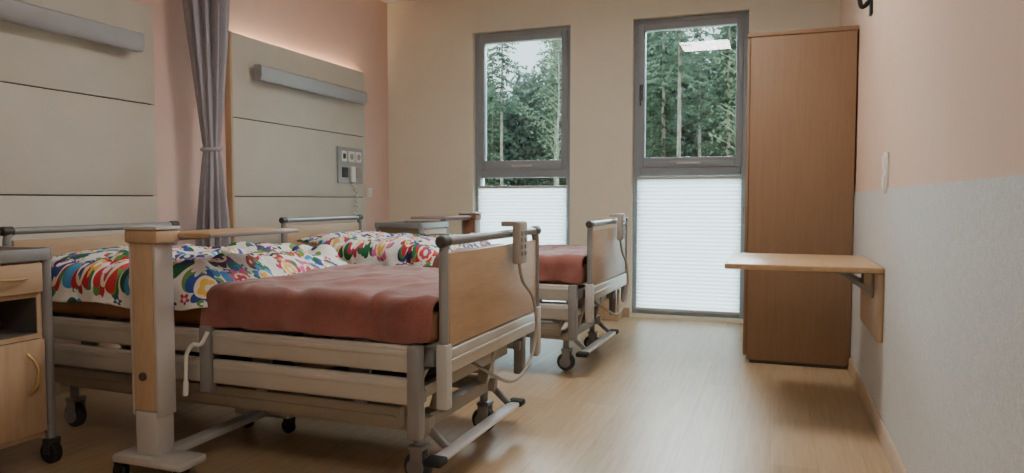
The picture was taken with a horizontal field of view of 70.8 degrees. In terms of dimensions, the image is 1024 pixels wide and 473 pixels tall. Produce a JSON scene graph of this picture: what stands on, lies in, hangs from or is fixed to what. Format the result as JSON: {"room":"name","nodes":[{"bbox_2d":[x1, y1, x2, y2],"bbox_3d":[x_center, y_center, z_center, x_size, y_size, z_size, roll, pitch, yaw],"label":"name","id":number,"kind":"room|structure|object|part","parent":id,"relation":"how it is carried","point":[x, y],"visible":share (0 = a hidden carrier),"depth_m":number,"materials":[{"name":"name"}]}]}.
{"room":"hospital room","nodes":[
{"label":"hospital room","id":0,"kind":"room"},
{"bbox_2d":[54,0,388,365],"bbox_3d":[-2.718,-0.630,3.542,0.250,3.000,8.550,1,3,20],"label":"wall","id":1,"kind":"structure","parent":0,"point":[352,34],"depth_m":5.48,"materials":[{"name":"paint"}]},
{"bbox_2d":[0,0,157,245],"bbox_3d":[-2.529,-0.450,3.630,0.052,1.832,1.783,1,3,20],"label":"wall panel","id":2,"kind":"object","parent":1,"relation":"attached to","point":[78,126],"visible":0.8,"depth_m":3.95,"materials":[{"name":"beige laminate"}]},
{"bbox_2d":[0,0,144,51],"bbox_3d":[-2.452,-1.106,3.565,0.118,0.112,1.440,1,3,20],"label":"wall lamp","id":3,"kind":"object","parent":2,"relation":"attached to","point":[17,12],"visible":1,"depth_m":3.77,"materials":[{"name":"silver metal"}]},
{"bbox_2d":[19,0,133,30],"bbox_3d":[-2.436,-1.160,3.557,0.040,0.003,1.380,1,3,20],"label":"diffuser","id":4,"kind":"object","parent":3,"relation":"attached to","point":[39,7],"depth_m":3.81,"materials":[{"name":"white plastic"}]},
{"bbox_2d":[55,372,124,394],"bbox_3d":[-2.601,0.829,3.547,0.018,0.085,8.000,1,3,20],"label":"baseboard","id":5,"kind":"structure","parent":1,"relation":"attached to","point":[59,389],"depth_m":3.92,"materials":[{"name":"brown wood"}]},
{"bbox_2d":[225,31,365,243],"bbox_3d":[-1.697,-0.566,5.913,0.052,1.832,1.768,1,3,20],"label":"wall panel","id":6,"kind":"object","parent":1,"relation":"attached to","point":[282,142],"visible":0.62,"depth_m":5.61,"materials":[{"name":"beige laminate"}]},
{"bbox_2d":[254,64,366,103],"bbox_3d":[-1.611,-1.223,5.874,0.118,0.112,1.440,1,3,20],"label":"wall lamp","id":7,"kind":"object","parent":6,"relation":"attached to","point":[264,73],"visible":1,"depth_m":5.69,"materials":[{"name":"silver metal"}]},
{"bbox_2d":[337,146,362,221],"bbox_3d":[-1.437,-0.464,6.478,0.057,0.669,0.400,1,3,20],"label":"plate","id":8,"kind":"object","parent":6,"relation":"attached to","point":[349,160],"visible":0.93,"depth_m":6.45,"materials":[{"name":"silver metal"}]},
{"bbox_3d":[-1.482,-0.710,6.349,0.012,0.095,0.080,1,3,20],"label":"call button plate","id":9,"kind":"part","parent":8,"relation":"part of","materials":[{"name":"white plastic"}]},
{"bbox_3d":[-1.455,-0.638,6.476,0.020,0.320,0.400,1,3,20],"label":"plate","id":10,"kind":"part","parent":8,"relation":"part of","materials":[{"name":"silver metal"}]},
{"bbox_2d":[348,151,354,161],"bbox_3d":[-1.442,-0.715,6.456,0.014,0.095,0.100,1,3,20],"label":"socket","id":11,"kind":"object","parent":8,"relation":"attached to","point":[351,154],"depth_m":6.44,"materials":[{"name":"beige plastic"}]},
{"bbox_3d":[-1.417,-0.313,6.511,0.038,0.364,0.074,1,3,20],"label":"coiled cord","id":12,"kind":"part","parent":8,"relation":"part of","materials":[{"name":"white plastic"}]},
{"bbox_2d":[355,152,361,162],"bbox_3d":[-1.403,-0.721,6.564,0.014,0.095,0.100,1,3,20],"label":"socket","id":13,"kind":"object","parent":8,"relation":"attached to","point":[358,155],"depth_m":6.55,"materials":[{"name":"beige plastic"}]},
{"bbox_2d":[356,168,361,177],"bbox_3d":[-1.401,-0.579,6.582,0.010,0.090,0.090,1,3,20],"label":"outlet","id":14,"kind":"object","parent":8,"relation":"attached to","point":[358,170],"depth_m":6.58,"materials":[{"name":"beige plastic"}]},
{"bbox_2d":[367,188,371,196],"bbox_3d":[-1.363,-0.422,6.890,0.018,0.085,0.085,1,3,20],"label":"wall socket","id":15,"kind":"object","parent":1,"relation":"attached to","point":[369,190],"visible":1,"depth_m":6.87,"materials":[{"name":"white plastic"}]},
{"bbox_2d":[381,0,415,2],"bbox_3d":[-0.667,-2.150,2.718,4.616,0.120,8.550,1,3,20],"label":"ceiling","id":16,"kind":"structure","parent":0,"point":[385,1],"depth_m":7.06,"materials":[{"name":"white paint"}]},
{"bbox_3d":[-0.898,-2.149,4.182,2.620,0.030,0.030,1,3,20],"label":"rail","id":17,"kind":"object","parent":16,"relation":"attached to","visible":0},
{"bbox_2d":[182,0,230,246],"bbox_3d":[-1.965,-0.890,4.632,0.312,2.510,0.276,0,3,-7],"label":"curtain","id":18,"kind":"object","parent":17,"relation":"hanging from","point":[206,21],"visible":0.84,"depth_m":4.58,"materials":[{"name":"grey fabric"}]},
{"bbox_2d":[0,317,892,472],"bbox_3d":[-0.667,0.966,2.876,4.616,0.120,8.550,1,3,20],"label":"floor","id":19,"kind":"structure","parent":0,"point":[658,395],"depth_m":3.33,"materials":[{"name":"brown wood"}]},
{"bbox_2d":[0,246,62,463],"bbox_3d":[-2.104,0.482,2.693,0.491,0.864,0.548,1,3,20],"label":"base cabinet","id":20,"kind":"object","parent":19,"relation":"on","point":[27,375],"visible":1,"depth_m":2.78,"materials":[{"name":"brown wood"}]},
{"bbox_3d":[-1.862,0.161,2.695,0.040,0.016,0.128,1,3,20],"label":"drawer handle","id":21,"kind":"part","parent":20,"relation":"part of","materials":[{"name":"beige wood"}]},
{"bbox_3d":[-1.917,0.169,2.609,0.018,0.114,0.442,1,3,20],"label":"drawer","id":22,"kind":"part","parent":20,"relation":"part of","materials":[{"name":"brown wood"}]},
{"bbox_3d":[-1.917,0.593,2.631,0.018,0.366,0.442,1,3,20],"label":"door","id":23,"kind":"part","parent":20,"relation":"part of","materials":[{"name":"brown wood"}]},
{"bbox_2d":[0,246,51,263],"bbox_3d":[-2.113,0.076,2.676,0.447,0.047,0.524,1,3,20],"label":"tray","id":24,"kind":"object","parent":20,"relation":"on","point":[8,254],"depth_m":2.77,"materials":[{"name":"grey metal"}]},
{"bbox_3d":[-1.839,0.530,2.770,0.051,0.169,0.014,-1,3,-11],"label":"door handle","id":25,"kind":"part","parent":20,"relation":"part of","materials":[{"name":"gold metal"}]},
{"bbox_3d":[-1.843,0.424,2.856,0.038,0.765,0.043,1,3,20],"label":"corner post","id":26,"kind":"part","parent":20,"relation":"part of","materials":[{"name":"grey metal"}]},
{"bbox_2d":[112,225,298,472],"bbox_3d":[-1.205,0.424,2.946,0.392,0.954,0.715,1,3,20],"label":"table","id":27,"kind":"object","parent":19,"relation":"on","point":[150,246],"visible":0.98,"depth_m":2.66,"materials":[{"name":"brown wood"}]},
{"bbox_3d":[-1.360,0.516,2.651,0.032,0.032,0.013,1,3,20],"label":"height knob","id":28,"kind":"part","parent":27,"relation":"part of","materials":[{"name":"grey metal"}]},
{"bbox_3d":[-1.245,-0.001,2.942,0.040,0.016,0.470,1,3,20],"label":"rail","id":29,"kind":"part","parent":27,"relation":"part of","materials":[{"name":"grey metal"}]},
{"bbox_2d":[0,221,540,472],"bbox_3d":[-1.079,0.418,3.289,2.228,0.932,1.054,1,3,21],"label":"hospital bed","id":30,"kind":"object","parent":19,"relation":"on","point":[483,309],"visible":0.7,"depth_m":2.76,"materials":[{"name":"beige wood"}]},
{"bbox_3d":[-2.094,0.158,3.672,0.022,0.323,0.890,1,3,21],"label":"headboard","id":31,"kind":"part","parent":30,"relation":"part of","materials":[{"name":"brown wood"}]},
{"bbox_2d":[51,245,181,267],"bbox_3d":[-1.843,0.124,3.573,0.459,0.148,0.820,1,3,21],"label":"pillow","id":32,"kind":"object","parent":30,"relation":"on","point":[84,256],"visible":0.17,"depth_m":3.30,"materials":[{"name":"fabric"}]},
{"bbox_3d":[-1.708,0.394,2.992,1.080,0.094,0.036,1,3,21],"label":"rail","id":33,"kind":"part","parent":30,"relation":"part of","materials":[{"name":"beige wood"}]},
{"bbox_3d":[-1.708,0.506,2.998,1.080,0.095,0.036,1,3,21],"label":"rail","id":34,"kind":"part","parent":30,"relation":"part of","materials":[{"name":"beige wood"}]},
{"bbox_3d":[-1.677,0.498,3.216,0.553,0.225,0.030,1,3,21],"label":"lift arm","id":35,"kind":"part","parent":30,"relation":"part of","materials":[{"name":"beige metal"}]},
{"bbox_2d":[182,331,209,395],"bbox_3d":[-1.208,0.485,2.742,0.115,0.254,0.031,1,3,10],"label":"hanging cable","id":36,"kind":"object","parent":30,"relation":"hanging from","point":[185,382],"visible":1,"depth_m":2.75,"materials":[{"name":"white plastic"}]},
{"bbox_2d":[51,242,347,310],"bbox_3d":[-1.385,0.148,3.396,0.866,0.236,1.127,1,3,21],"label":"duvet","id":37,"kind":"object","parent":30,"relation":"on","point":[196,269],"visible":0.76,"depth_m":3.01,"materials":[{"name":"fabric"}]},
{"bbox_3d":[-1.058,0.518,3.074,1.004,0.126,0.110,1,3,21],"label":"drive motor","id":38,"kind":"part","parent":30,"relation":"part of","materials":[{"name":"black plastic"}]},
{"bbox_3d":[-1.073,0.277,3.282,2.080,0.115,0.920,1,3,21],"label":"mattress","id":39,"kind":"part","parent":30,"relation":"part of","materials":[{"name":"brown fabric"}]},
{"bbox_3d":[-1.078,0.375,3.289,2.120,0.078,0.900,1,3,21],"label":"mattress frame","id":40,"kind":"part","parent":30,"relation":"part of","materials":[{"name":"beige wood"}]},
{"bbox_3d":[-1.078,0.610,3.301,1.800,0.077,0.880,1,3,21],"label":"lift frame","id":41,"kind":"part","parent":30,"relation":"part of","materials":[{"name":"beige metal"}]},
{"bbox_3d":[-1.083,0.664,3.305,1.930,0.060,0.680,1,3,21],"label":"frame","id":42,"kind":"part","parent":30,"relation":"part of","materials":[{"name":"beige wood"}]},
{"bbox_3d":[-0.739,0.525,2.622,0.880,0.095,0.036,1,3,21],"label":"rail","id":43,"kind":"part","parent":30,"relation":"part of","materials":[{"name":"beige wood"}]},
{"bbox_3d":[-0.739,0.413,2.617,0.880,0.094,0.036,1,3,21],"label":"rail","id":44,"kind":"part","parent":30,"relation":"part of","materials":[{"name":"beige wood"}]},
{"bbox_3d":[-0.913,0.499,3.446,1.004,0.126,0.110,1,3,21],"label":"drive motor","id":45,"kind":"part","parent":30,"relation":"part of","materials":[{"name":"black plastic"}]},
{"bbox_3d":[-0.782,0.515,2.870,0.553,0.225,0.030,1,3,21],"label":"lift arm","id":46,"kind":"part","parent":30,"relation":"part of","materials":[{"name":"beige wood"}]},
{"bbox_3d":[-0.796,0.540,2.919,0.539,0.297,0.030,1,3,21],"label":"lift arm","id":47,"kind":"part","parent":30,"relation":"part of","materials":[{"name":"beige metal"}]},
{"bbox_2d":[200,264,438,344],"bbox_3d":[-0.565,0.254,3.084,1.028,0.187,1.019,1,3,21],"label":"blanket","id":48,"kind":"object","parent":30,"relation":"on","point":[395,304],"visible":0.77,"depth_m":2.67,"materials":[{"name":"red fabric"}]},
{"bbox_3d":[-0.360,0.545,2.589,0.127,0.188,0.030,1,3,21],"label":"lift arm","id":49,"kind":"part","parent":30,"relation":"part of","materials":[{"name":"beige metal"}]},
{"bbox_3d":[-0.373,0.478,3.563,0.880,0.095,0.036,1,3,21],"label":"rail","id":50,"kind":"part","parent":30,"relation":"part of","materials":[{"name":"beige metal"}]},
{"bbox_3d":[-0.062,0.198,2.885,0.022,0.323,0.890,1,3,21],"label":"footboard","id":51,"kind":"part","parent":30,"relation":"part of","materials":[{"name":"brown wood"}]},
{"bbox_2d":[471,221,537,382],"bbox_3d":[-0.001,0.271,3.012,0.111,0.670,0.398,3,4,45],"label":"bed remote control","id":52,"kind":"object","parent":30,"relation":"hanging from","point":[519,227],"visible":0.95,"depth_m":2.98,"materials":[{"name":"beige plastic"}]},
{"bbox_2d":[375,221,448,233],"bbox_3d":[-0.845,0.304,6.205,0.491,0.864,0.548,1,3,20],"label":"base cabinet","id":53,"kind":"object","parent":19,"relation":"on","point":[395,227],"visible":0.14,"depth_m":6.00,"materials":[{"name":"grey plastic"}]},
{"bbox_3d":[-1.118,0.262,6.042,0.038,0.765,0.043,1,3,20],"label":"corner post","id":54,"kind":"part","parent":53,"relation":"part of","materials":[{"name":"grey metal"}]},
{"bbox_2d":[375,221,448,228],"bbox_3d":[-0.855,-0.102,6.188,0.447,0.047,0.524,1,3,20],"label":"tray","id":55,"kind":"object","parent":53,"relation":"on","point":[395,224],"depth_m":6.00,"materials":[{"name":"metal"}]},
{"bbox_3d":[-0.752,0.269,5.909,0.038,0.765,0.043,1,3,20],"label":"corner post","id":56,"kind":"part","parent":53,"relation":"part of","materials":[{"name":"grey metal"}]},
{"bbox_3d":[-0.659,-0.009,6.121,0.018,0.114,0.442,1,3,20],"label":"drawer","id":57,"kind":"part","parent":53,"relation":"part of","materials":[{"name":"white wood"}]},
{"bbox_2d":[410,212,481,233],"bbox_3d":[-0.468,0.293,5.532,0.392,0.954,0.715,1,3,20],"label":"table","id":58,"kind":"object","parent":19,"relation":"on","point":[470,221],"visible":0.27,"depth_m":5.70,"materials":[{"name":"brown wood"}]},
{"bbox_3d":[-0.427,-0.130,5.493,0.040,0.016,0.470,1,3,20],"label":"rail","id":59,"kind":"part","parent":58,"relation":"part of","materials":[{"name":"grey metal"}]},
{"bbox_2d":[279,215,627,370],"bbox_3d":[-0.394,0.330,5.038,2.228,0.932,1.054,1,3,21],"label":"hospital bed","id":60,"kind":"object","parent":19,"relation":"on","point":[603,269],"visible":0.39,"depth_m":4.43,"materials":[{"name":"beige wood"}]},
{"bbox_3d":[-1.409,0.069,5.421,0.022,0.323,0.890,1,3,21],"label":"headboard","id":61,"kind":"part","parent":60,"relation":"part of","materials":[{"name":"brown wood"}]},
{"bbox_2d":[296,230,387,245],"bbox_3d":[-1.157,0.038,5.322,0.459,0.156,0.820,1,3,21],"label":"pillow","id":62,"kind":"object","parent":60,"relation":"on","point":[315,240],"visible":0.39,"depth_m":5.07,"materials":[{"name":"fabric"}]},
{"bbox_2d":[323,233,490,266],"bbox_3d":[-0.699,0.079,5.151,0.868,0.198,1.090,1,3,21],"label":"duvet","id":63,"kind":"object","parent":60,"relation":"on","point":[390,249],"visible":0.74,"depth_m":4.68,"materials":[{"name":"fabric"}]},
{"bbox_3d":[-0.388,0.188,5.031,2.080,0.115,0.920,1,3,21],"label":"mattress","id":64,"kind":"part","parent":60,"relation":"part of","materials":[{"name":"brown fabric"}]},
{"bbox_2d":[430,244,586,284],"bbox_3d":[0.122,0.162,4.833,1.024,0.178,1.023,1,3,21],"label":"blanket","id":65,"kind":"object","parent":60,"relation":"on","point":[559,262],"visible":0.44,"depth_m":4.27,"materials":[{"name":"red fabric"}]},
{"bbox_3d":[-0.053,0.437,4.371,0.880,0.095,0.036,1,3,21],"label":"rail","id":66,"kind":"part","parent":60,"relation":"part of","materials":[{"name":"beige wood"}]},
{"bbox_3d":[-0.053,0.325,4.366,0.880,0.094,0.036,1,3,21],"label":"rail","id":67,"kind":"part","parent":60,"relation":"part of","materials":[{"name":"beige metal"}]},
{"bbox_3d":[-0.393,0.522,5.050,1.800,0.077,0.880,1,3,21],"label":"lift frame","id":68,"kind":"part","parent":60,"relation":"part of","materials":[{"name":"beige metal"}]},
{"bbox_3d":[0.325,0.456,4.338,0.127,0.188,0.030,1,3,21],"label":"lift arm","id":69,"kind":"part","parent":60,"relation":"part of","materials":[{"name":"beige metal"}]},
{"bbox_3d":[-0.393,0.286,5.038,2.120,0.078,0.900,1,3,21],"label":"mattress frame","id":70,"kind":"part","parent":60,"relation":"part of","materials":[{"name":"grey metal"}]},
{"bbox_3d":[-0.398,0.575,5.054,1.930,0.060,0.680,1,3,21],"label":"frame","id":71,"kind":"part","parent":60,"relation":"part of","materials":[{"name":"beige metal"}]},
{"bbox_3d":[0.623,0.109,4.634,0.022,0.323,0.890,1,3,21],"label":"footboard","id":72,"kind":"part","parent":60,"relation":"part of","materials":[{"name":"brown wood"}]},
{"bbox_2d":[594,213,628,314],"bbox_3d":[0.685,0.182,4.761,0.111,0.670,0.398,3,4,45],"label":"bed remote control","id":73,"kind":"object","parent":60,"relation":"hanging from","point":[620,216],"visible":0.97,"depth_m":4.73,"materials":[{"name":"beige plastic"}]},
{"bbox_2d":[598,287,622,320],"bbox_3d":[0.856,0.586,6.367,0.240,0.285,0.200,1,3,20],"label":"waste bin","id":74,"kind":"object","parent":19,"relation":"on","point":[604,314],"visible":0.27,"depth_m":6.28,"materials":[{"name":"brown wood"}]},
{"bbox_2d":[742,25,857,368],"bbox_3d":[1.923,-0.249,4.891,0.653,2.103,0.832,1,3,20],"label":"wardrobe","id":75,"kind":"object","parent":19,"relation":"on","point":[801,120],"visible":0.97,"depth_m":4.50,"materials":[{"name":"brown wood"}]},
{"bbox_3d":[1.573,-0.255,4.801,0.019,2.023,0.404,1,3,20],"label":"door","id":76,"kind":"part","parent":75,"relation":"part of","materials":[{"name":"brown wood"}]},
{"bbox_3d":[1.931,-1.286,4.836,0.635,0.026,0.832,1,3,20],"label":"panel","id":77,"kind":"part","parent":75,"relation":"part of","materials":[{"name":"brown wood"}]},
{"bbox_2d":[387,0,839,322],"bbox_3d":[0.744,-0.788,6.668,4.116,3.000,0.300,1,3,20],"label":"wall","id":78,"kind":"structure","parent":0,"point":[431,43],"depth_m":6.62,"materials":[{"name":"beige paint"}]},
{"bbox_2d":[475,26,569,301],"bbox_3d":[0.107,-0.632,6.841,0.965,2.610,0.106,1,3,20],"label":"window","id":79,"kind":"structure","parent":78,"relation":"in","point":[484,168],"depth_m":6.78,"materials":[{"name":"grey metal"}]},
{"bbox_2d":[478,185,566,301],"bbox_3d":[0.089,0.080,6.829,0.891,1.120,0.026,1,3,20],"label":"blind","id":80,"kind":"object","parent":79,"relation":"attached to","point":[544,207],"visible":0.41,"depth_m":6.79,"materials":[{"name":"white fabric"}]},
{"bbox_3d":[0.089,-0.468,6.802,0.891,0.023,0.026,1,3,20],"label":"rail","id":81,"kind":"part","parent":80,"relation":"part of","materials":[{"name":"grey metal"}]},
{"bbox_3d":[0.106,-1.264,6.807,0.885,1.267,0.080,1,3,20],"label":"sash","id":82,"kind":"part","parent":79,"relation":"part of","materials":[{"name":"grey metal"}]},
{"bbox_2d":[622,307,629,316],"bbox_3d":[-0.086,0.660,6.876,2.427,0.085,0.015,1,3,20],"label":"baseboard","id":83,"kind":"structure","parent":78,"relation":"attached to","point":[626,311],"depth_m":6.46,"materials":[{"name":"brown wood"}]},
{"bbox_2d":[632,11,748,318],"bbox_3d":[1.546,-0.604,6.298,0.971,2.610,0.144,1,3,20],"label":"window","id":84,"kind":"structure","parent":78,"relation":"in","point":[643,166],"depth_m":6.27,"materials":[{"name":"grey metal"}]},
{"bbox_3d":[1.139,-1.248,6.363,0.030,0.190,0.049,1,3,20],"label":"handle","id":85,"kind":"part","parent":84,"relation":"part of","materials":[{"name":"grey metal"}]},
{"bbox_2d":[635,176,741,314],"bbox_3d":[1.534,0.071,6.302,0.897,1.190,0.026,1,3,20],"label":"blind","id":86,"kind":"object","parent":84,"relation":"attached to","point":[688,227],"visible":0.97,"depth_m":6.30,"materials":[{"name":"white fabric"}]},
{"bbox_3d":[1.534,0.654,6.332,0.897,0.023,0.026,1,3,20],"label":"rail","id":87,"kind":"part","parent":86,"relation":"part of","materials":[{"name":"grey metal"}]},
{"bbox_3d":[1.534,-0.511,6.273,0.897,0.023,0.026,1,3,20],"label":"rail","id":88,"kind":"part","parent":86,"relation":"part of","materials":[{"name":"grey metal"}]},
{"bbox_3d":[1.551,-1.238,6.282,0.891,1.267,0.080,1,3,20],"label":"sash","id":89,"kind":"part","parent":84,"relation":"part of","materials":[{"name":"grey metal"}]},
{"bbox_2d":[839,0,1023,191],"bbox_3d":[1.385,-0.554,2.051,0.250,3.000,8.550,1,3,20],"label":"wall","id":90,"kind":"structure","parent":0,"point":[940,83],"depth_m":2.21,"materials":[{"name":"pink paint"}]},
{"bbox_2d":[724,253,883,342],"bbox_3d":[1.439,0.281,3.614,0.675,0.334,0.740,1,3,20],"label":"table","id":91,"kind":"object","parent":90,"relation":"attached to","point":[871,282],"visible":1,"depth_m":3.36,"materials":[{"name":"brown wood"}]},
{"bbox_2d":[857,0,872,15],"bbox_3d":[1.801,-1.331,3.750,0.219,0.340,0.057,-1,3,-18],"label":"wall bracket","id":92,"kind":"object","parent":90,"relation":"attached to","point":[867,3],"visible":1,"depth_m":3.77,"materials":[{"name":"black plastic"}]},
{"bbox_3d":[1.851,-1.224,3.779,0.077,0.062,0.028,0,3,-1],"label":"hook arm","id":93,"kind":"part","parent":92,"relation":"part of","materials":[{"name":"black plastic"}]},
{"bbox_3d":[1.885,-1.333,3.774,0.014,0.340,0.060,1,3,20],"label":"plate","id":94,"kind":"part","parent":92,"relation":"part of","materials":[{"name":"black plastic"}]},
{"bbox_2d":[847,356,906,472],"bbox_3d":[1.250,0.900,2.147,0.018,0.085,8.000,1,3,20],"label":"baseboard","id":95,"kind":"structure","parent":90,"relation":"attached to","point":[896,464],"depth_m":3.20,"materials":[{"name":"brown wood"}]},
{"bbox_2d":[881,152,888,192],"bbox_3d":[1.647,-0.281,3.179,0.018,0.180,0.090,1,3,20],"label":"light switch","id":96,"kind":"object","parent":90,"relation":"attached to","point":[885,158],"visible":0.98,"depth_m":3.15,"materials":[{"name":"white plastic"}]},
{"bbox_2d":[850,175,1023,472],"bbox_3d":[1.256,0.353,2.118,0.006,1.020,8.000,1,3,20],"label":"covering","id":97,"kind":"object","parent":90,"relation":"attached to","point":[945,378],"visible":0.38,"depth_m":2.00,"materials":[{"name":"beige paint"}]},
{"label":"outside","id":98,"kind":"structure","parent":0,"visible":0},
{"bbox_3d":[5.861,-1.775,59.948,130.000,0.180,103.300,1,3,20],"label":"ground","id":99,"kind":"structure","parent":98,"visible":0},
{"bbox_2d":[485,46,505,185],"bbox_3d":[-1.582,-5.143,35.537,3.180,9.502,3.176,1,3,25],"label":"spruce tree","id":100,"kind":"object","parent":99,"relation":"on","point":[489,76],"visible":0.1,"depth_m":35.45,"materials":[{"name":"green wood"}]},
{"bbox_2d":[485,54,515,185],"bbox_3d":[-1.116,-5.758,42.624,3.513,10.041,3.517,-3,4,-42],"label":"spruce tree","id":101,"kind":"object","parent":99,"relation":"on","point":[494,140],"visible":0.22,"depth_m":42.59,"materials":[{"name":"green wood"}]},
{"bbox_2d":[487,43,533,185],"bbox_3d":[-0.436,-6.319,31.346,2.926,11.792,2.406,-1,3,-14],"label":"pine tree","id":102,"kind":"object","parent":99,"relation":"on","point":[502,77],"visible":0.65,"depth_m":31.24,"materials":[{"name":"green plant"}]},
{"bbox_2d":[519,39,560,184],"bbox_3d":[1.842,-5.384,30.340,2.720,10.030,3.434,3,4,42],"label":"birch tree","id":103,"kind":"object","parent":99,"relation":"on","point":[557,147],"visible":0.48,"depth_m":30.29,"materials":[{"name":"green plant"}]},
{"bbox_2d":[521,39,560,184],"bbox_3d":[2.044,-6.429,34.647,3.280,11.676,2.698,1,3,25],"label":"pine tree","id":104,"kind":"object","parent":99,"relation":"on","point":[555,105],"visible":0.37,"depth_m":34.71,"materials":[{"name":"green plant"}]},
{"bbox_2d":[533,40,565,185],"bbox_3d":[2.623,-6.642,40.654,3.702,12.112,3.706,-1,3,-26],"label":"spruce tree","id":105,"kind":"object","parent":99,"relation":"on","point":[561,181],"visible":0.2,"depth_m":40.67,"materials":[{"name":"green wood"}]},
{"bbox_2d":[485,25,739,185],"bbox_3d":[8.040,-9.862,50.913,36.576,17.420,8.589,1,3,20],"label":"trees","id":106,"kind":"object","parent":99,"relation":"on","point":[524,149],"visible":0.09,"depth_m":49.25,"materials":[{"name":"green plant"}]},
{"bbox_2d":[640,48,667,176],"bbox_3d":[7.792,-5.520,39.562,3.166,9.866,3.162,-1,3,-27],"label":"spruce tree","id":107,"kind":"object","parent":99,"relation":"on","point":[653,111],"visible":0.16,"depth_m":39.39,"materials":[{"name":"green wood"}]},
{"bbox_2d":[645,30,696,176],"bbox_3d":[6.840,-6.191,31.926,3.763,12.094,3.759,-2,4,-40],"label":"spruce tree","id":108,"kind":"object","parent":99,"relation":"on","point":[657,97],"visible":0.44,"depth_m":31.83,"materials":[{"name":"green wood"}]},
{"bbox_2d":[646,27,724,176],"bbox_3d":[6.179,-6.769,26.619,3.299,13.168,2.713,1,3,10],"label":"pine tree","id":109,"kind":"object","parent":99,"relation":"on","point":[681,47],"visible":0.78,"depth_m":26.71,"materials":[{"name":"green plant"}]},
{"bbox_2d":[668,28,734,156],"bbox_3d":[9.550,-6.546,36.325,2.882,11.741,3.495,-3,4,-45],"label":"pine tree","id":110,"kind":"object","parent":99,"relation":"on","point":[700,72],"visible":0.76,"depth_m":36.16,"materials":[{"name":"green plant"}]},
{"bbox_2d":[687,25,736,175],"bbox_3d":[8.685,-5.217,29.253,3.542,10.328,3.538,2,3,30],"label":"spruce tree","id":111,"kind":"object","parent":99,"relation":"on","point":[726,99],"visible":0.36,"depth_m":29.09,"materials":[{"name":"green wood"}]},
{"bbox_2d":[704,28,736,155],"bbox_3d":[7.743,-4.784,23.707,3.059,9.502,2.651,-2,3,-31],"label":"birch tree","id":112,"kind":"object","parent":99,"relation":"on","point":[734,51],"visible":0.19,"depth_m":23.80,"materials":[{"name":"green plant"}]}
]}

